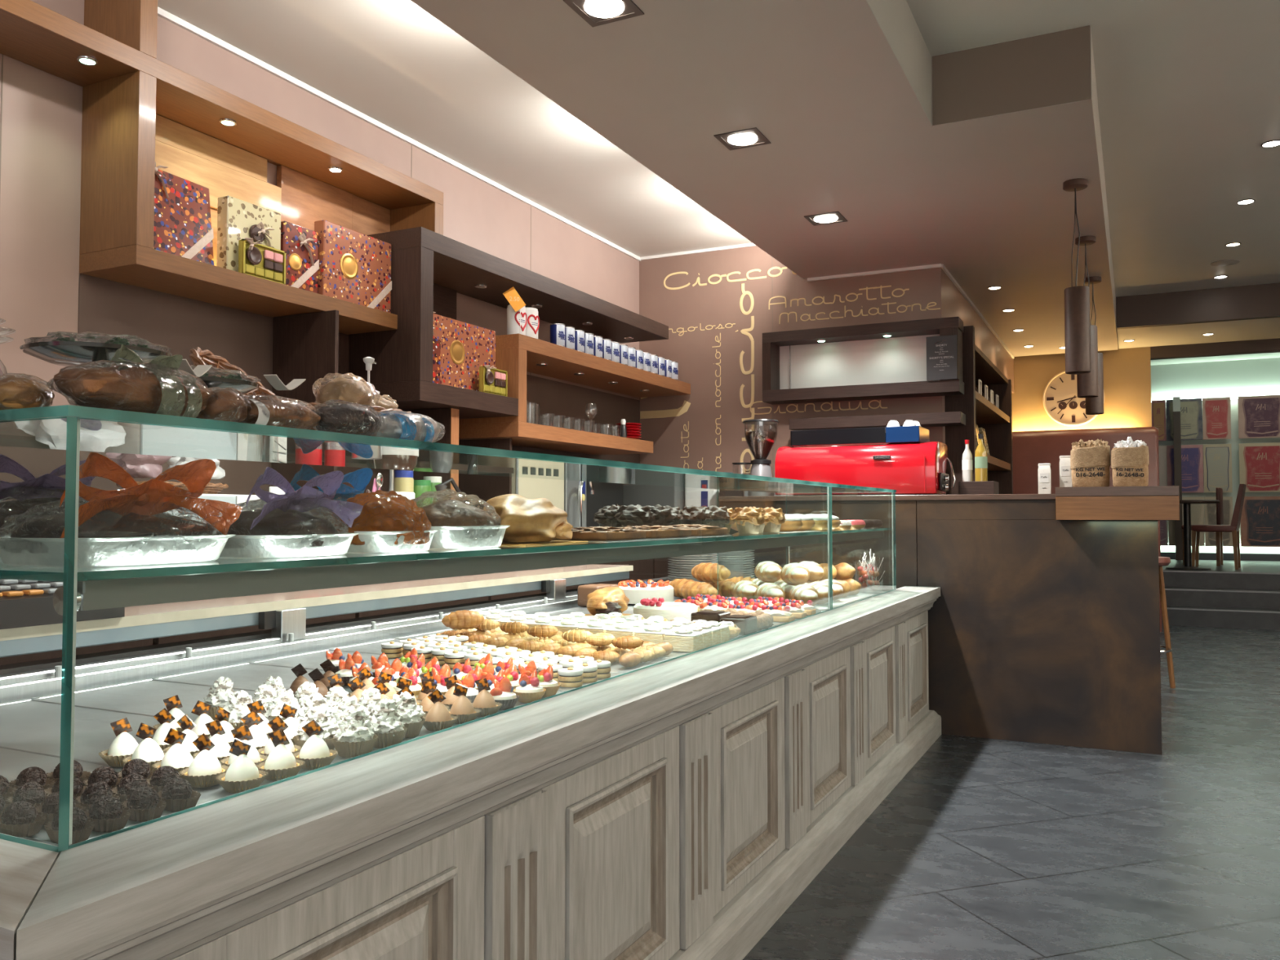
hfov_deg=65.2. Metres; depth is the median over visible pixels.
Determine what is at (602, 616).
slice
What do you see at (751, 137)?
recessed light
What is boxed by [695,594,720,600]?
slice
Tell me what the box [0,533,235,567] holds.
foil tray
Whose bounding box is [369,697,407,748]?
tartlet
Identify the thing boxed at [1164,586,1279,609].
step
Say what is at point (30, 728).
steel tray
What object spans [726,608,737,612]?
ball
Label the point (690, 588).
croissant
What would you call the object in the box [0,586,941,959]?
counter
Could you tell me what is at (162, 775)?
truffle
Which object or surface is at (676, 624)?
slice
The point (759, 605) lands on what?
slice
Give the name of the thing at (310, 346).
wall shelf
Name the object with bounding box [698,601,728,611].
slice
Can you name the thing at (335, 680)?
tartlet
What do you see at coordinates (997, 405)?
stand
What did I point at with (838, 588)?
bun
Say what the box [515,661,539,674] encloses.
cookie
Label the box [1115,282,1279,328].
ceiling beam
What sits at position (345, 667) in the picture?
tartlet
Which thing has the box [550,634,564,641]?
croissant
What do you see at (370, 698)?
tartlet
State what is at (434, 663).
tartlet
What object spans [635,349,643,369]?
drink can
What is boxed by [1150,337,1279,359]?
lintel
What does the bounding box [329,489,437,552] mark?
cake
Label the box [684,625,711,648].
slice
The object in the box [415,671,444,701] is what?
tartlet
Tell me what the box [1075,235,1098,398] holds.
pendant lamp
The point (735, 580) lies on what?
croissant
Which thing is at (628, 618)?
slice
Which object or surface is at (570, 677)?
cookie
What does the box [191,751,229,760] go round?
paper cup
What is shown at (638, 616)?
cream puff
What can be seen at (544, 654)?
cookie
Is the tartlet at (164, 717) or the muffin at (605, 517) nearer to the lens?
the tartlet at (164, 717)
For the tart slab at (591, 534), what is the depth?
2.39 m
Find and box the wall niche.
[1151,357,1279,554]
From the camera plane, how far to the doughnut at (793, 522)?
3.63 m
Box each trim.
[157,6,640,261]
[640,243,755,260]
[807,263,1014,358]
[1089,26,1118,348]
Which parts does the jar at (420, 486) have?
lid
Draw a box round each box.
[153,161,213,265]
[216,195,280,271]
[238,237,285,284]
[280,220,319,293]
[314,219,391,312]
[432,311,496,391]
[432,337,440,383]
[479,364,507,396]
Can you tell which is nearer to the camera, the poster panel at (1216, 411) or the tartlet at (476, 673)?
the tartlet at (476, 673)
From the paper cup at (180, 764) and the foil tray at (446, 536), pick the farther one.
the foil tray at (446, 536)
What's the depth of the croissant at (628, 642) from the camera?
2.52 m
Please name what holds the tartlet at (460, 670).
on the display case
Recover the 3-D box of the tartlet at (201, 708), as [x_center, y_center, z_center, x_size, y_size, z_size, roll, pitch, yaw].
[-0.715,0.395,1.638,0.068,0.070,0.068,1,-2,-15]
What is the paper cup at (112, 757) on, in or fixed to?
on the tartlet at (124, 744)
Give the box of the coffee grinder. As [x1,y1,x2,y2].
[724,418,778,496]
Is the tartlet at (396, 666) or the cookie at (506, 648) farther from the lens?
the cookie at (506, 648)
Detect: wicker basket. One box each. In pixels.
[115,480,228,493]
[302,402,410,430]
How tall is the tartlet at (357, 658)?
0.061 m
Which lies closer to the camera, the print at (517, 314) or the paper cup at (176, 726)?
the paper cup at (176, 726)
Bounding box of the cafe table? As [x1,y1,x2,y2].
[1164,499,1219,570]
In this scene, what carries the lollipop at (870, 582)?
in the tub
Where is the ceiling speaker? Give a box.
[1210,259,1239,266]
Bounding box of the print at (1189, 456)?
[1170,448,1199,491]
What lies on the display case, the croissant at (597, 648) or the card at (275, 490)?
the croissant at (597, 648)
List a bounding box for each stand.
[958,480,999,494]
[975,379,982,395]
[977,384,987,399]
[986,389,993,404]
[993,394,999,408]
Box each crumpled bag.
[106,452,172,478]
[167,456,225,479]
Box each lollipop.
[857,552,866,571]
[857,563,865,582]
[861,557,873,575]
[862,556,874,575]
[862,562,874,579]
[862,578,869,588]
[866,566,873,585]
[872,556,876,577]
[874,565,879,586]
[875,557,884,577]
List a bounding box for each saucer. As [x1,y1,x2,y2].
[615,422,641,426]
[615,433,641,436]
[616,425,641,428]
[616,428,641,431]
[616,431,641,434]
[626,436,641,439]
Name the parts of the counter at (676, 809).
panel frame, raised panel, panel frame, raised panel, panel frame, raised panel, panel frame, raised panel, panel frame, raised panel, panel frame, raised panel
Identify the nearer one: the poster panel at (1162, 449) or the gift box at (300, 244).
the gift box at (300, 244)
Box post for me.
[1173,396,1182,559]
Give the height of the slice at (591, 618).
0.062 m
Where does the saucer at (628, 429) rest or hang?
on the saucer at (628, 432)
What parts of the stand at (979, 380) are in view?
frame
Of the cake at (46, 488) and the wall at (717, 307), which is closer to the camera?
the cake at (46, 488)
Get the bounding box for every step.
[1161,605,1279,630]
[1162,559,1279,590]
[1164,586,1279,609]
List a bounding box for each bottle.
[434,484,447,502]
[962,440,973,481]
[974,434,987,481]
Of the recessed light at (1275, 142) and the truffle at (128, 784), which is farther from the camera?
the recessed light at (1275, 142)
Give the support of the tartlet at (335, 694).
on the display case
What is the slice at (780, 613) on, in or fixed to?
on the serving tray at (775, 624)
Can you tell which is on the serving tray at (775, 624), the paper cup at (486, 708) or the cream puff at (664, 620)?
the cream puff at (664, 620)
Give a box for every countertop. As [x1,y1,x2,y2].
[0,557,672,665]
[0,833,61,959]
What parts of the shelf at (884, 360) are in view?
panel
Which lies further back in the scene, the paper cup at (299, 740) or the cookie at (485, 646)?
the cookie at (485, 646)
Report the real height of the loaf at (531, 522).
0.109 m
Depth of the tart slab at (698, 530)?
2.92 m
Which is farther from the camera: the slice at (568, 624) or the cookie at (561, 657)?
the slice at (568, 624)
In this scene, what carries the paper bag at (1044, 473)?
on the bar at (1044, 623)
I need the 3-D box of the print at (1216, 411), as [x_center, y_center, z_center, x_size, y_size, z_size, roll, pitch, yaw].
[7.467,-0.787,12.948,0.249,0.486,0.001,-1,-2,26]
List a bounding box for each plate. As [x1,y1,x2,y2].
[667,558,717,562]
[667,560,717,564]
[667,563,696,567]
[667,565,693,569]
[667,567,691,572]
[667,569,691,574]
[667,572,693,577]
[667,574,696,579]
[668,577,704,582]
[670,555,717,559]
[678,553,717,557]
[714,560,754,564]
[715,551,754,555]
[715,554,754,558]
[715,556,754,560]
[715,559,754,562]
[716,550,754,553]
[722,563,754,567]
[725,565,754,569]
[726,574,754,578]
[728,568,754,572]
[728,572,754,577]
[730,569,754,574]
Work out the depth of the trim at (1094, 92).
5.06 m
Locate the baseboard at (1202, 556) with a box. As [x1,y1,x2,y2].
[1160,551,1279,560]
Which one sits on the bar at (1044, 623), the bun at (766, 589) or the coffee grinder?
the coffee grinder
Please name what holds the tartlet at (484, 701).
on the display case
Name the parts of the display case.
glass, rail, rail, rail, shelf glass, glass, shelf rail, divider glass, shelf post, glass, glass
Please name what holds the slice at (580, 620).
on the display case
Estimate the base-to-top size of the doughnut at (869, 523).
0.042 m
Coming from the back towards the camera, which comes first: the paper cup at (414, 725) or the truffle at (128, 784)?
the paper cup at (414, 725)
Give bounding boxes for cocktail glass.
[0,326,15,373]
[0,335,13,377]
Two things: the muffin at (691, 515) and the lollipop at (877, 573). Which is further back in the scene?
the lollipop at (877, 573)
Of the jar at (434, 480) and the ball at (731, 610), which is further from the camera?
the jar at (434, 480)
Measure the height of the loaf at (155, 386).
0.102 m
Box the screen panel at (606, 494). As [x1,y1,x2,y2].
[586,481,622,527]
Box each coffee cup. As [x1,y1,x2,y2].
[886,420,899,426]
[902,419,915,426]
[913,420,920,426]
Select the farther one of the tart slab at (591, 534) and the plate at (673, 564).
the plate at (673, 564)
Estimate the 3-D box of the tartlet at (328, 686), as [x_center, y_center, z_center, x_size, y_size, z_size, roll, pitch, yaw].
[-0.654,0.438,2.103,0.064,0.016,0.064,0,-2,-1]
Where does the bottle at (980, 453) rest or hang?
on the stand at (983, 487)
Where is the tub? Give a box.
[852,560,885,593]
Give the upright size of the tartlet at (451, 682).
0.069 m
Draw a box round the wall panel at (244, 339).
[0,273,639,507]
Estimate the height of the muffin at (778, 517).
0.091 m
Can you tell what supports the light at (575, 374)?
attached to the wall shelf at (517, 354)
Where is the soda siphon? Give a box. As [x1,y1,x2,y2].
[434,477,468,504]
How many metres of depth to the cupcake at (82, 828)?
1.14 m
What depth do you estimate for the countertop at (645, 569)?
3.80 m
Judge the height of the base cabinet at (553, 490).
0.460 m
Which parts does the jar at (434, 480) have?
lid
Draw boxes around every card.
[177,359,212,377]
[263,374,306,390]
[269,486,284,494]
[502,286,525,333]
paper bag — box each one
[1037,462,1051,493]
[1059,455,1072,487]
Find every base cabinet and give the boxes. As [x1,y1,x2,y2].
[511,476,564,510]
[622,484,684,510]
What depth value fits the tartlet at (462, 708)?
1.79 m
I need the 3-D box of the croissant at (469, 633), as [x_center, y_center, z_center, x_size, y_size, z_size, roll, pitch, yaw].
[-0.506,0.457,2.895,0.082,0.035,0.044,0,-2,-10]
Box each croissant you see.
[440,630,462,637]
[441,609,484,630]
[452,631,477,637]
[457,628,476,632]
[467,634,491,643]
[471,629,491,635]
[475,618,499,631]
[483,635,508,648]
[488,626,502,632]
[488,631,507,637]
[500,621,528,634]
[500,633,520,639]
[505,637,525,647]
[515,631,528,637]
[515,640,543,653]
[520,635,539,640]
[527,625,558,637]
[528,637,554,644]
[537,642,562,655]
[547,630,563,638]
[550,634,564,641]
[552,640,577,646]
[555,644,582,657]
[561,629,592,642]
[573,641,591,648]
[573,647,597,657]
[586,632,614,646]
[588,649,620,663]
[589,644,615,651]
[604,647,630,661]
[611,635,643,649]
[618,652,641,666]
[624,648,654,662]
[635,645,666,658]
[640,640,655,647]
[653,642,673,656]
[669,578,697,598]
[679,581,717,599]
[691,562,730,582]
[705,579,735,597]
[726,576,754,583]
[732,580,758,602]
[751,577,773,586]
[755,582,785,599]
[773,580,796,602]
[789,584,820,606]
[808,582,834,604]
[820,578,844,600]
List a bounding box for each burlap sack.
[1070,439,1111,487]
[1111,436,1149,486]
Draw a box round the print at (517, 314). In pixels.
[514,311,526,331]
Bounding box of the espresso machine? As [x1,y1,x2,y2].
[774,426,955,496]
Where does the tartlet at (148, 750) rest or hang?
on the display case
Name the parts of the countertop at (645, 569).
cupboard door, cupboard door, cupboard door, cupboard door, cupboard door, cupboard door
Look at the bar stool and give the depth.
6.35 m
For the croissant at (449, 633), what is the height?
0.035 m
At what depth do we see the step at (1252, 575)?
10.40 m
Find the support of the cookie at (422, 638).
on the display case
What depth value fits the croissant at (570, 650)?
2.58 m
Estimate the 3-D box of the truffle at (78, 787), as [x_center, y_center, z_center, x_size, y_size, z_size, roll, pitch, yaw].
[-0.741,0.400,1.295,0.070,0.037,0.047,-1,-2,19]
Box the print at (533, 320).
[527,314,539,333]
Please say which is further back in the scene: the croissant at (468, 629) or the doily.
the doily
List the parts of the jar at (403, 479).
lid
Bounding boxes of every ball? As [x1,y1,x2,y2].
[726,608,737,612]
[732,611,742,614]
[737,609,747,613]
[748,612,758,616]
[755,610,764,614]
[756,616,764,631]
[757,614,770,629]
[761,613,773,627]
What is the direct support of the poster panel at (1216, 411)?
attached to the wall niche
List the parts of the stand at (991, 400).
frame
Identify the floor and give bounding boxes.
[742,624,1279,959]
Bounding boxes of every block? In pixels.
[577,583,618,606]
[690,609,730,622]
[720,614,756,635]
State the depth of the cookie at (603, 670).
2.28 m
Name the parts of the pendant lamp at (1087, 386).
lamp shade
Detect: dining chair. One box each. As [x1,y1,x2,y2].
[1181,487,1223,565]
[1191,484,1246,569]
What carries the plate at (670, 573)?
on the plate at (671, 575)
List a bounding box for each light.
[76,55,98,65]
[218,118,236,125]
[327,166,342,172]
[474,284,486,288]
[531,304,542,307]
[563,0,644,26]
[573,373,584,375]
[582,322,592,324]
[713,127,771,150]
[804,211,847,226]
[882,334,892,337]
[986,285,1001,289]
[1001,308,1015,311]
[1012,328,1024,331]
[1202,333,1214,335]
[1213,275,1227,278]
[1225,242,1241,246]
[1236,199,1255,204]
[1260,139,1279,146]
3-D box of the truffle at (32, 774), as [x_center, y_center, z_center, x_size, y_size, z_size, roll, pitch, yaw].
[-0.811,0.401,1.334,0.070,0.037,0.047,-1,-2,24]
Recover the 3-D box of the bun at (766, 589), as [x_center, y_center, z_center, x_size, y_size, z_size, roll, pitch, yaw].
[0.533,0.468,4.099,0.117,0.091,0.203,0,-2,-4]
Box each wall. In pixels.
[0,0,639,406]
[639,245,946,496]
[943,271,1013,393]
[1011,346,1151,431]
[1012,426,1161,631]
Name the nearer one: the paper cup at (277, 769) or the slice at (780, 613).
the paper cup at (277, 769)
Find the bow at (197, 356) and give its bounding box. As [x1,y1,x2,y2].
[189,346,277,398]
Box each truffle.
[0,775,17,804]
[0,793,9,815]
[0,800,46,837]
[4,782,48,807]
[8,766,54,789]
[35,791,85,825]
[44,774,87,798]
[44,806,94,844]
[46,760,91,782]
[75,782,119,811]
[82,766,121,787]
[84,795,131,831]
[111,773,155,802]
[116,758,154,780]
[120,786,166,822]
[146,765,179,792]
[157,777,200,811]
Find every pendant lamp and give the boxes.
[1062,177,1090,374]
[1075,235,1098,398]
[1084,275,1103,414]
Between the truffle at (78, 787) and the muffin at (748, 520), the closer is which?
the truffle at (78, 787)
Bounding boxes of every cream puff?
[608,612,623,617]
[629,613,645,619]
[645,615,667,622]
[670,617,686,621]
[691,619,706,623]
[719,621,741,638]
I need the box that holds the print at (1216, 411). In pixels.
[1205,400,1227,438]
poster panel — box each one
[1151,400,1166,440]
[1158,445,1167,485]
[1160,520,1168,546]
[1165,398,1202,440]
[1166,444,1204,493]
[1168,497,1204,546]
[1202,396,1231,439]
[1203,444,1232,492]
[1204,496,1233,546]
[1237,395,1279,438]
[1239,442,1279,492]
[1240,496,1279,546]
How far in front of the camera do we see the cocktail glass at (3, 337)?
1.46 m
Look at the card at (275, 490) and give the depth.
3.61 m
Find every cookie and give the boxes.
[381,640,403,657]
[399,638,419,654]
[403,642,424,656]
[410,645,432,662]
[414,635,435,640]
[416,639,437,647]
[426,642,448,648]
[428,633,448,639]
[431,647,453,664]
[435,636,455,643]
[440,640,461,645]
[444,650,466,668]
[445,644,467,651]
[448,634,468,645]
[462,641,484,648]
[462,647,484,653]
[464,652,486,669]
[475,644,496,650]
[478,656,502,668]
[483,648,505,657]
[496,645,517,653]
[496,652,519,658]
[501,657,524,665]
[508,648,530,656]
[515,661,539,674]
[519,653,542,662]
[532,650,554,658]
[533,657,557,665]
[537,662,562,681]
[549,653,572,664]
[557,666,582,687]
[559,658,582,668]
[570,655,594,663]
[573,662,597,683]
[586,659,610,678]
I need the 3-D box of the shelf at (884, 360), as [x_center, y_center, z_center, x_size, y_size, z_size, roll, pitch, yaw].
[1.457,-0.775,6.618,1.293,0.470,0.199,-1,-2,26]
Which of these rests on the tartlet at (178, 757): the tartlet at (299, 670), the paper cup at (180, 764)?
the paper cup at (180, 764)
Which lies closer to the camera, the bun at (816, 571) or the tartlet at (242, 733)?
the tartlet at (242, 733)
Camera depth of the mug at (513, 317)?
5.29 m
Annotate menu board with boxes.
[926,334,957,380]
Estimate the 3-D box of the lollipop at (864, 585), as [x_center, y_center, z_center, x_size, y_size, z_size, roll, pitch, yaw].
[1.088,0.474,4.766,0.062,0.085,0.028,-1,-2,22]
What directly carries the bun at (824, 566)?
on the bun
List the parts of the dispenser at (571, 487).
knob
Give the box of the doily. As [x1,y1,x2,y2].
[779,530,821,533]
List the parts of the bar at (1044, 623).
panel, panel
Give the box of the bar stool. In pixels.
[1158,556,1175,688]
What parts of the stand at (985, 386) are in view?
frame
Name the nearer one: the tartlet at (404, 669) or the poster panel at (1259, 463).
the tartlet at (404, 669)
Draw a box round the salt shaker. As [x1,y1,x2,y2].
[619,418,626,437]
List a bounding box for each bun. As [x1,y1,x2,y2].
[754,560,782,582]
[780,563,809,586]
[799,560,824,582]
[818,563,836,580]
[834,562,855,579]
[835,579,850,597]
[843,577,861,595]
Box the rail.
[790,426,928,446]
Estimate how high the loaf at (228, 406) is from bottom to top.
0.048 m
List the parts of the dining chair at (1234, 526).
leg, leg, seat, leg, backrest, leg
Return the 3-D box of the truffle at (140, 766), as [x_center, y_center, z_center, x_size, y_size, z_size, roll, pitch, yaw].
[-0.695,0.403,1.378,0.070,0.037,0.047,-2,-3,38]
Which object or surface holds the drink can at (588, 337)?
on the wall shelf at (517, 354)
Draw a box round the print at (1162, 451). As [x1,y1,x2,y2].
[1158,448,1164,485]
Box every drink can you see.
[550,323,564,346]
[564,326,574,349]
[574,329,584,352]
[584,333,593,355]
[593,336,603,357]
[602,338,611,360]
[611,342,619,363]
[619,344,627,365]
[627,346,635,367]
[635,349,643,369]
[643,351,650,372]
[650,354,657,373]
[657,356,665,376]
[664,359,671,377]
[671,361,678,380]
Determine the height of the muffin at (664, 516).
0.095 m
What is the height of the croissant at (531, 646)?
0.035 m
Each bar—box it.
[718,485,1179,755]
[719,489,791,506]
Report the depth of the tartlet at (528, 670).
2.13 m
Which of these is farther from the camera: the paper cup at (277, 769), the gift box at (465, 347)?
the gift box at (465, 347)
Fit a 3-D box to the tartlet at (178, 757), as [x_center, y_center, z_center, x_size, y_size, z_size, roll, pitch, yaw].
[-0.659,0.388,1.425,0.068,0.070,0.068,0,-2,-6]
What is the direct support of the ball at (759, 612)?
on the serving tray at (775, 624)
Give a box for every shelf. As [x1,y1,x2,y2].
[0,0,443,334]
[271,310,511,510]
[348,226,668,418]
[458,333,690,454]
[762,316,964,404]
[789,411,965,430]
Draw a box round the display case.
[0,404,896,852]
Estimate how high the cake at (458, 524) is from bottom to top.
0.114 m
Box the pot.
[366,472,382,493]
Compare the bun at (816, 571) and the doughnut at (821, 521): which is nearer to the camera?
the doughnut at (821, 521)
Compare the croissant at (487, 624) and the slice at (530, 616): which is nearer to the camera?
the croissant at (487, 624)
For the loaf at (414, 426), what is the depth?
1.70 m
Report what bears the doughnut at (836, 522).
on the display case
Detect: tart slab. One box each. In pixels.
[560,526,652,542]
[624,524,697,539]
[672,524,733,537]
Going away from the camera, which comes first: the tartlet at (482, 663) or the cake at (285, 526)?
the cake at (285, 526)
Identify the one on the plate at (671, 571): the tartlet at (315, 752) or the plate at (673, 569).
the plate at (673, 569)
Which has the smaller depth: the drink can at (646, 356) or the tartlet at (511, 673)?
the tartlet at (511, 673)
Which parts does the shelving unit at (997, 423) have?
panel, panel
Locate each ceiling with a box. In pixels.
[157,0,1279,297]
[410,0,1279,356]
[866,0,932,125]
[932,25,1090,125]
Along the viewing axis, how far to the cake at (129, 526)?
1.28 m
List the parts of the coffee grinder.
doser lid, lid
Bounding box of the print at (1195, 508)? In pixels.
[1173,503,1199,544]
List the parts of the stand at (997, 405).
frame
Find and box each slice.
[477,610,490,617]
[484,613,509,626]
[487,608,502,614]
[498,612,514,618]
[500,616,533,626]
[510,610,525,616]
[522,613,537,620]
[525,617,559,631]
[533,612,549,617]
[547,615,563,622]
[551,619,586,632]
[558,613,574,620]
[569,612,585,617]
[573,617,589,625]
[577,622,613,634]
[583,615,600,622]
[595,613,611,619]
[599,619,617,627]
[605,623,642,639]
[609,617,627,624]
[620,615,638,622]
[626,621,646,629]
[634,626,671,644]
[637,619,657,626]
[647,617,666,623]
[654,623,675,631]
[664,627,702,652]
[665,621,685,628]
[674,599,701,611]
[675,618,695,626]
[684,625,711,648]
[686,595,712,603]
[694,622,720,645]
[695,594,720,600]
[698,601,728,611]
[703,621,729,643]
[711,598,738,607]
[720,595,746,603]
[728,604,757,613]
[736,601,763,610]
[749,598,777,605]
[757,595,784,603]
[760,604,795,622]
[773,601,806,618]
[784,599,816,615]
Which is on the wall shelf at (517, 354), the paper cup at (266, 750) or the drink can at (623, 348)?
the drink can at (623, 348)
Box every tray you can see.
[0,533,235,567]
[0,578,124,629]
[0,591,885,846]
[218,533,358,558]
[341,529,437,552]
[429,524,510,549]
[549,608,633,616]
[729,610,821,639]
[733,593,878,610]
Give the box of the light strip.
[1150,351,1279,364]
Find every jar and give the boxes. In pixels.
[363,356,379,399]
[387,469,414,499]
[393,470,413,492]
[413,480,431,507]
[423,476,441,503]
[619,424,626,437]
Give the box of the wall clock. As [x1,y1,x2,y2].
[1042,370,1104,426]
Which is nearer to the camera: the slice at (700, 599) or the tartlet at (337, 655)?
the tartlet at (337, 655)
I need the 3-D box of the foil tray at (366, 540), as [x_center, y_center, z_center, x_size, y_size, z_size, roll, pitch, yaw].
[-0.457,0.106,1.755,0.168,0.036,0.174,-1,-2,26]
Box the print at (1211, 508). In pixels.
[1207,500,1229,545]
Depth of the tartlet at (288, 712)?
1.61 m
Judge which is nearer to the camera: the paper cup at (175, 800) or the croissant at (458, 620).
the paper cup at (175, 800)
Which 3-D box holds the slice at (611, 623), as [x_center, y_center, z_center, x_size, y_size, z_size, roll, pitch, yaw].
[-0.098,0.446,2.974,0.090,0.062,0.060,-1,-2,28]
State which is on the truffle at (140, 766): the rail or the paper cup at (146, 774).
the paper cup at (146, 774)
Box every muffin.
[592,504,622,527]
[614,504,655,527]
[648,504,678,525]
[666,505,680,525]
[675,505,715,524]
[700,505,729,527]
[719,506,735,533]
[730,506,765,533]
[730,522,737,530]
[752,506,772,533]
[763,506,786,533]
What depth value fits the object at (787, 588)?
4.20 m
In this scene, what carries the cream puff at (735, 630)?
on the serving tray at (775, 624)
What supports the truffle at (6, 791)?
on the display case
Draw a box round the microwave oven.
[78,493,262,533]
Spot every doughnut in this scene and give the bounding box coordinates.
[779,514,802,531]
[792,513,815,531]
[804,514,827,530]
[810,511,836,515]
[821,513,840,529]
[832,520,851,529]
[841,519,866,528]
[853,519,874,528]
[864,519,883,528]
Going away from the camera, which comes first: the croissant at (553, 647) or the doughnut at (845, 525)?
the croissant at (553, 647)
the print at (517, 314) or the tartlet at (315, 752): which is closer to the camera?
the tartlet at (315, 752)
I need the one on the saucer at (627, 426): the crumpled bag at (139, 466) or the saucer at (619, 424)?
the saucer at (619, 424)
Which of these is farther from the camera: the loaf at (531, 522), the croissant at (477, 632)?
the croissant at (477, 632)
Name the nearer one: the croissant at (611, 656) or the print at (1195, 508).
the croissant at (611, 656)
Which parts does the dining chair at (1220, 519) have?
leg, leg, backrest, leg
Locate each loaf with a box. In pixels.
[0,373,54,409]
[46,344,217,417]
[196,386,251,422]
[240,394,324,429]
[311,399,385,435]
[371,410,444,442]
[483,493,587,546]
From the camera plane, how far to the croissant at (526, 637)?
2.79 m
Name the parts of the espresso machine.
knob, knob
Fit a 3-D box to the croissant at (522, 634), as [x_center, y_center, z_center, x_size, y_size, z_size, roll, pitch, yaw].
[-0.338,0.457,2.908,0.086,0.035,0.047,1,-2,-20]
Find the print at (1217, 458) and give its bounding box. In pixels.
[1206,447,1228,491]
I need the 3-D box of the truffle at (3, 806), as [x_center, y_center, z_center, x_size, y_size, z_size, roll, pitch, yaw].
[-0.792,0.397,1.216,0.070,0.037,0.047,-1,-2,16]
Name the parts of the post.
post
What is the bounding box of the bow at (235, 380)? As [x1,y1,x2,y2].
[177,364,260,417]
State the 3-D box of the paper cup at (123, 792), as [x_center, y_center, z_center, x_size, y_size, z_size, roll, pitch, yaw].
[-0.658,0.410,1.297,0.070,0.016,0.047,-1,-2,31]
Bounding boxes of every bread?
[312,373,380,405]
[371,394,398,408]
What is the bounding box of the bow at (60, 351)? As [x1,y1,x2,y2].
[19,331,173,367]
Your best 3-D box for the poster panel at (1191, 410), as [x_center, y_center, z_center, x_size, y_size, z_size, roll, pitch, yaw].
[7.160,-0.791,13.162,0.416,0.540,0.117,-1,-2,26]
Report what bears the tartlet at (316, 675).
on the display case
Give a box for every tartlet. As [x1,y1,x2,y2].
[98,717,138,766]
[121,722,165,771]
[150,728,194,777]
[152,694,185,732]
[152,707,176,752]
[162,714,199,758]
[178,733,229,787]
[181,700,213,737]
[191,719,231,760]
[203,676,236,719]
[208,706,234,746]
[214,737,268,793]
[218,724,267,766]
[219,689,253,728]
[231,710,269,749]
[246,700,273,736]
[251,684,276,716]
[255,728,306,781]
[257,715,302,756]
[262,675,285,693]
[264,688,301,721]
[267,702,300,745]
[285,663,309,697]
[292,706,336,750]
[293,681,318,707]
[293,719,338,769]
[294,692,334,724]
[307,667,328,697]
[319,658,344,691]
[324,647,345,673]
[324,686,348,709]
[327,673,348,696]
[328,694,361,725]
[330,705,377,757]
[334,656,357,685]
[346,650,364,668]
[346,662,373,691]
[347,676,365,703]
[348,666,374,695]
[357,687,381,718]
[368,653,389,677]
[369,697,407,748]
[371,666,396,687]
[373,681,390,700]
[376,671,396,699]
[384,657,402,680]
[392,691,425,737]
[393,662,422,686]
[393,667,422,696]
[395,675,422,705]
[396,685,426,717]
[400,648,417,667]
[406,653,425,673]
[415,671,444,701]
[418,657,439,676]
[419,680,449,715]
[422,688,457,731]
[431,663,451,676]
[432,669,449,695]
[441,675,471,709]
[448,683,480,724]
[451,657,471,680]
[457,672,479,702]
[461,666,481,691]
[471,678,502,716]
[472,653,496,671]
[475,661,495,679]
[485,669,503,692]
[489,676,519,710]
[494,657,519,675]
[503,663,519,688]
[512,669,546,702]
[518,660,537,679]
[537,664,560,697]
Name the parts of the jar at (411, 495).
lid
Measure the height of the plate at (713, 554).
0.017 m
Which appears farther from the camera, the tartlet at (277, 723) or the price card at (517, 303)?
the price card at (517, 303)
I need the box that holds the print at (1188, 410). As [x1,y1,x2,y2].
[1169,401,1198,439]
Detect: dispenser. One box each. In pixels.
[564,480,586,528]
[684,487,719,507]
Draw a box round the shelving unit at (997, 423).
[944,325,1013,494]
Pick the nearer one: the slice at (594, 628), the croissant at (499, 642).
the croissant at (499, 642)
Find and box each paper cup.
[0,804,9,815]
[0,813,46,837]
[1,786,17,804]
[4,794,48,807]
[8,777,54,789]
[35,804,85,825]
[44,786,87,798]
[44,819,94,844]
[46,770,91,782]
[75,794,119,811]
[82,777,121,787]
[84,808,131,831]
[98,748,132,766]
[111,785,155,802]
[116,770,154,780]
[120,799,166,822]
[121,752,165,771]
[146,777,163,792]
[150,758,194,777]
[152,723,183,731]
[157,790,200,811]
[159,744,172,752]
[162,746,199,758]
[178,764,229,787]
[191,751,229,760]
[207,706,224,719]
[214,769,268,793]
[218,754,267,766]
[219,721,245,728]
[255,759,306,781]
[257,744,302,756]
[292,734,334,750]
[293,748,338,769]
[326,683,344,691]
[330,734,377,757]
[373,726,407,748]
[403,716,425,737]
[422,705,449,715]
[422,715,457,731]
[443,699,471,709]
[448,707,480,724]
[471,702,502,716]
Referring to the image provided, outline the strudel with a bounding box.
[584,586,631,616]
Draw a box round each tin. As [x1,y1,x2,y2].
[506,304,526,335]
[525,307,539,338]
[975,424,979,447]
[978,427,990,455]
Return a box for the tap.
[577,480,594,527]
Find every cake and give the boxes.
[0,452,243,567]
[0,453,95,561]
[213,466,363,558]
[284,463,373,520]
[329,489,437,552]
[412,488,510,549]
[617,579,673,604]
[633,597,697,621]

